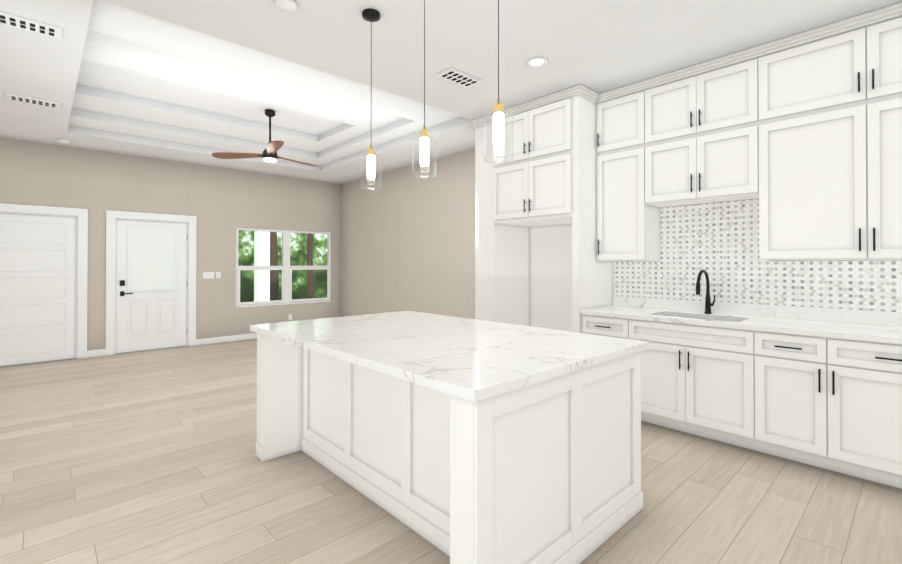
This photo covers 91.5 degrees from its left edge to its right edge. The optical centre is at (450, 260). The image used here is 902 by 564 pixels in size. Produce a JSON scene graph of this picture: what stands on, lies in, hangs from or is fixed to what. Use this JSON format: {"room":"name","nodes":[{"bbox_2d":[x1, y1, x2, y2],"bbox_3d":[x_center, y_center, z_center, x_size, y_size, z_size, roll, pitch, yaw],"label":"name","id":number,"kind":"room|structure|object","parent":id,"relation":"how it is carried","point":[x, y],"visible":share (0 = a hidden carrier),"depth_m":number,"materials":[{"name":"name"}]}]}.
{"room":"kitchen","nodes":[
{"label":"kitchen","id":0,"kind":"room"},
{"bbox_2d":[0,138,339,350],"bbox_3d":[-5.212,-0.102,6.478,8.150,3.000,0.150,0,-1,-43],"label":"wall","id":1,"kind":"structure","parent":0,"point":[221,204],"depth_m":7.31,"materials":[{"name":"beige paint"}]},
{"bbox_2d":[0,213,75,365],"bbox_3d":[-5.662,0.384,5.961,0.884,2.011,0.126,0,-1,-43],"label":"interior door","id":2,"kind":"structure","parent":1,"relation":"in","point":[37,288],"depth_m":6.01,"materials":[{"name":"white paint"}]},
{"bbox_2d":[0,203,87,358],"bbox_3d":[-5.701,0.325,6.003,1.130,2.140,0.170,0,-1,-43],"label":"door frame","id":3,"kind":"structure","parent":1,"relation":"attached to","point":[80,215],"depth_m":6.27,"materials":[{"name":"white paint"}]},
{"bbox_2d":[105,210,196,355],"bbox_3d":[-4.703,0.332,6.934,1.180,2.140,0.170,0,-1,-43],"label":"door frame","id":4,"kind":"structure","parent":1,"relation":"attached to","point":[111,218],"depth_m":6.71,"materials":[{"name":"white paint"}]},
{"bbox_2d":[116,219,187,353],"bbox_3d":[-4.669,0.390,6.909,0.950,2.011,0.103,0,-1,-43],"label":"entry door","id":5,"kind":"structure","parent":1,"relation":"in","point":[151,285],"depth_m":6.89,"materials":[{"name":"white paint"}]},
{"bbox_2d":[87,333,256,357],"bbox_3d":[-5.155,1.348,6.407,7.850,0.100,0.015,0,-1,-43],"label":"baseboard","id":6,"kind":"structure","parent":1,"relation":"attached to","point":[102,352],"depth_m":7.46,"materials":[{"name":"white paint"}]},
{"bbox_2d":[203,272,213,278],"bbox_3d":[-4.087,0.247,7.414,0.175,0.115,0.010,0,-1,-43],"label":"switch plate","id":7,"kind":"object","parent":1,"relation":"attached to","point":[208,275],"depth_m":7.41,"materials":[{"name":"white paint"}]},
{"bbox_2d":[216,272,220,277],"bbox_3d":[-3.977,0.248,7.517,0.075,0.115,0.010,0,-1,-43],"label":"switch plate","id":8,"kind":"object","parent":1,"relation":"attached to","point":[218,274],"depth_m":7.51,"materials":[{"name":"white paint"}]},
{"bbox_2d":[236,227,331,307],"bbox_3d":[-3.136,0.121,8.379,1.838,1.418,0.100,0,-1,-43],"label":"window","id":9,"kind":"structure","parent":1,"relation":"in","point":[286,268],"depth_m":8.36,"materials":[{"name":"white paint"}]},
{"bbox_2d":[340,149,474,318],"bbox_3d":[-0.633,-0.095,7.434,0.150,3.000,4.700,0,-1,-43],"label":"wall","id":10,"kind":"structure","parent":0,"point":[407,240],"depth_m":7.35,"materials":[{"name":"beige paint"}]},
{"bbox_2d":[0,339,901,563],"bbox_3d":[-1.459,1.421,2.446,8.150,0.100,11.150,0,-1,-43],"label":"floor","id":11,"kind":"structure","parent":0,"point":[144,457],"depth_m":2.59,"materials":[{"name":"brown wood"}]},
{"bbox_2d":[256,335,642,563],"bbox_3d":[-0.154,0.934,2.779,1.348,0.880,2.162,0,-1,-43],"label":"kitchen island","id":12,"kind":"object","parent":11,"relation":"on","point":[458,440],"depth_m":2.15,"materials":[{"name":"white paint"}]},
{"bbox_2d":[250,311,647,402],"bbox_3d":[-0.160,0.474,2.783,1.400,0.040,2.200,0,-1,-43],"label":"island countertop","id":13,"kind":"structure","parent":12,"relation":"on","point":[472,360],"depth_m":2.28,"materials":[{"name":"white stone"}]},
{"bbox_2d":[472,84,612,332],"bbox_3d":[0.978,-0.112,4.769,0.726,2.997,1.391,0,-1,-43],"label":"enclosure","id":14,"kind":"object","parent":11,"relation":"on","point":[538,264],"visible":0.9,"depth_m":4.65,"materials":[{"name":"white paint"}]},
{"bbox_2d":[582,314,665,339],"bbox_3d":[1.624,0.943,4.137,0.634,0.880,0.513,0,-1,-43],"label":"base cabinet","id":15,"kind":"object","parent":11,"relation":"on","point":[634,329],"depth_m":3.84,"materials":[{"name":"white paint"}]},
{"bbox_2d":[638,330,765,452],"bbox_3d":[2.067,1.030,3.661,0.634,0.700,1.032,0,-1,-43],"label":"base cabinet","id":16,"kind":"object","parent":11,"relation":"on","point":[704,385],"depth_m":3.36,"materials":[{"name":"white paint"}]},
{"bbox_2d":[742,329,809,464],"bbox_3d":[2.513,0.936,3.184,0.634,0.880,0.517,0,-1,-43],"label":"base cabinet","id":17,"kind":"object","parent":11,"relation":"on","point":[787,355],"depth_m":2.99,"materials":[{"name":"white paint"}]},
{"bbox_2d":[810,336,901,488],"bbox_3d":[2.852,0.934,2.821,0.634,0.880,0.722,0,-1,-43],"label":"base cabinet","id":18,"kind":"object","parent":11,"relation":"on","point":[832,404],"depth_m":2.73,"materials":[{"name":"white paint"}]},
{"bbox_2d":[580,296,901,343],"bbox_3d":[2.458,0.511,3.236,0.648,0.309,2.972,0,-1,-43],"label":"countertop","id":19,"kind":"structure","parent":18,"relation":"on","point":[873,326],"depth_m":3.37,"materials":[{"name":"stone"}]},
{"bbox_2d":[696,270,714,313],"bbox_3d":[2.156,0.267,3.727,0.295,0.383,0.090,0,-1,-43],"label":"faucet","id":20,"kind":"object","parent":19,"relation":"on","point":[708,304],"visible":1,"depth_m":3.80,"materials":[{"name":"black metal"}]},
{"bbox_2d":[0,0,901,183],"bbox_3d":[-1.459,-1.879,2.469,8.150,0.500,11.150,0,-1,-43],"label":"ceiling","id":21,"kind":"structure","parent":0,"point":[198,82],"depth_m":3.71,"materials":[{"name":"white paint"}]},
{"bbox_2d":[0,11,61,38],"bbox_3d":[-2.927,-1.618,3.006,0.400,0.012,0.190,0,-1,-43],"label":"ceiling vent","id":22,"kind":"object","parent":21,"relation":"in","point":[8,19],"visible":1,"depth_m":3.02,"materials":[{"name":"white metal"}]},
{"bbox_2d":[5,93,60,108],"bbox_3d":[-4.214,-1.609,4.444,0.400,0.012,0.190,0,-1,-43],"label":"ceiling vent","id":23,"kind":"object","parent":21,"relation":"in","point":[32,100],"visible":1,"depth_m":4.43,"materials":[{"name":"white metal"}]},
{"bbox_2d":[57,139,69,143],"bbox_3d":[-5.156,-1.587,5.849,0.130,0.036,0.130,0,-1,-43],"label":"smoke detector","id":24,"kind":"object","parent":21,"relation":"attached to","point":[66,141],"visible":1,"depth_m":5.82,"materials":[{"name":"white paint"}]},
{"bbox_2d":[212,109,317,166],"bbox_3d":[-2.152,-1.557,5.504,1.248,0.642,1.248,0,-1,-43],"label":"ceiling fan","id":25,"kind":"object","parent":21,"relation":"hanging from","point":[269,153],"visible":1,"depth_m":5.47,"materials":[{"name":"brown wood"}]},
{"bbox_2d":[275,0,296,12],"bbox_3d":[-1.039,-1.608,2.771,0.130,0.036,0.130,0,-1,-43],"label":"smoke detector","id":26,"kind":"object","parent":21,"relation":"attached to","point":[288,6],"visible":1,"depth_m":2.75,"materials":[{"name":"white paint"}]},
{"bbox_2d":[360,9,381,190],"bbox_3d":[-0.525,-1.044,2.890,0.138,1.162,0.138,0,-1,-43],"label":"pendant light","id":27,"kind":"object","parent":21,"relation":"hanging from","point":[371,15],"visible":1,"depth_m":2.87,"materials":[{"name":"clear glass"}]},
{"bbox_2d":[412,0,436,179],"bbox_3d":[-0.150,-1.047,2.488,0.138,1.162,0.138,0,-1,-43],"label":"pendant light","id":28,"kind":"object","parent":21,"relation":"hanging from","point":[424,138],"visible":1,"depth_m":2.47,"materials":[{"name":"clear glass"}]},
{"bbox_2d":[435,67,482,87],"bbox_3d":[0.076,-1.612,3.892,0.400,0.012,0.200,0,-1,-43],"label":"ceiling vent","id":29,"kind":"object","parent":21,"relation":"in","point":[453,75],"visible":1,"depth_m":3.86,"materials":[{"name":"white metal"}]},
{"bbox_2d":[484,0,512,163],"bbox_3d":[0.226,-1.050,2.086,0.138,1.162,0.138,0,-1,-43],"label":"pendant light","id":30,"kind":"object","parent":21,"relation":"hanging from","point":[498,113],"visible":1,"depth_m":2.06,"materials":[{"name":"clear glass"}]},
{"bbox_2d":[526,57,547,67],"bbox_3d":[0.702,-1.616,3.588,0.176,0.010,0.176,0,-1,-43],"label":"recessed light","id":31,"kind":"object","parent":21,"relation":"in","point":[535,62],"visible":1,"depth_m":3.58,"materials":[{"name":"white paint"}]},
{"bbox_2d":[661,199,850,260],"bbox_3d":[3.046,-0.123,3.344,0.350,3.000,6.300,0,-1,-43],"label":"wall","id":32,"kind":"structure","parent":0,"point":[789,260],"depth_m":3.43,"materials":[{"name":"beige paint"}]},
{"bbox_2d":[596,86,659,260],"bbox_3d":[1.714,-0.783,4.261,0.350,1.572,0.470,0,-1,-43],"label":"upper cabinet","id":33,"kind":"object","parent":32,"relation":"attached to","point":[627,229],"depth_m":4.13,"materials":[{"name":"white paint"}]},
{"bbox_2d":[644,50,759,209],"bbox_3d":[2.168,-1.041,3.775,0.350,1.062,0.859,0,-1,-43],"label":"upper cabinet","id":34,"kind":"object","parent":32,"relation":"attached to","point":[702,126],"depth_m":3.62,"materials":[{"name":"white paint"}]},
{"bbox_2d":[613,199,901,311],"bbox_3d":[2.686,-0.076,3.460,0.014,0.866,2.962,0,-1,-43],"label":"backsplash","id":35,"kind":"structure","parent":32,"relation":"attached to","point":[718,242],"depth_m":3.73,"materials":[{"name":"tile"}]},
{"bbox_2d":[756,6,901,259],"bbox_3d":[2.892,-0.791,2.998,0.350,1.572,1.260,0,-1,-43],"label":"upper cabinet","id":36,"kind":"object","parent":32,"relation":"attached to","point":[799,136],"depth_m":3.03,"materials":[{"name":"white paint"}]},
{"label":"outside","id":37,"kind":"structure","parent":0,"visible":0},
{"bbox_2d":[238,230,326,301],"bbox_3d":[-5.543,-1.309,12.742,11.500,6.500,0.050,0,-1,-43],"label":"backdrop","id":38,"kind":"structure","parent":37,"point":[297,250],"depth_m":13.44,"materials":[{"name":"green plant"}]},
{"bbox_3d":[-3.923,1.579,10.986,11.500,0.100,4.699,0,-1,-43],"label":"ground","id":39,"kind":"structure","parent":37,"visible":0},
{"bbox_2d":[254,231,269,301],"bbox_3d":[-4.022,-0.132,9.359,0.340,3.300,0.340,0,-1,-43],"label":"porch post","id":40,"kind":"object","parent":39,"relation":"on","point":[262,248],"depth_m":9.27,"materials":[{"name":"white paint"}]},
{"bbox_2d":[270,232,313,300],"bbox_3d":[-4.398,-0.518,11.507,0.240,4.113,2.495,0,0,21],"label":"tree","id":41,"kind":"object","parent":39,"relation":"on","point":[274,275],"depth_m":11.20,"materials":[{"name":"brown plant"}]}
]}

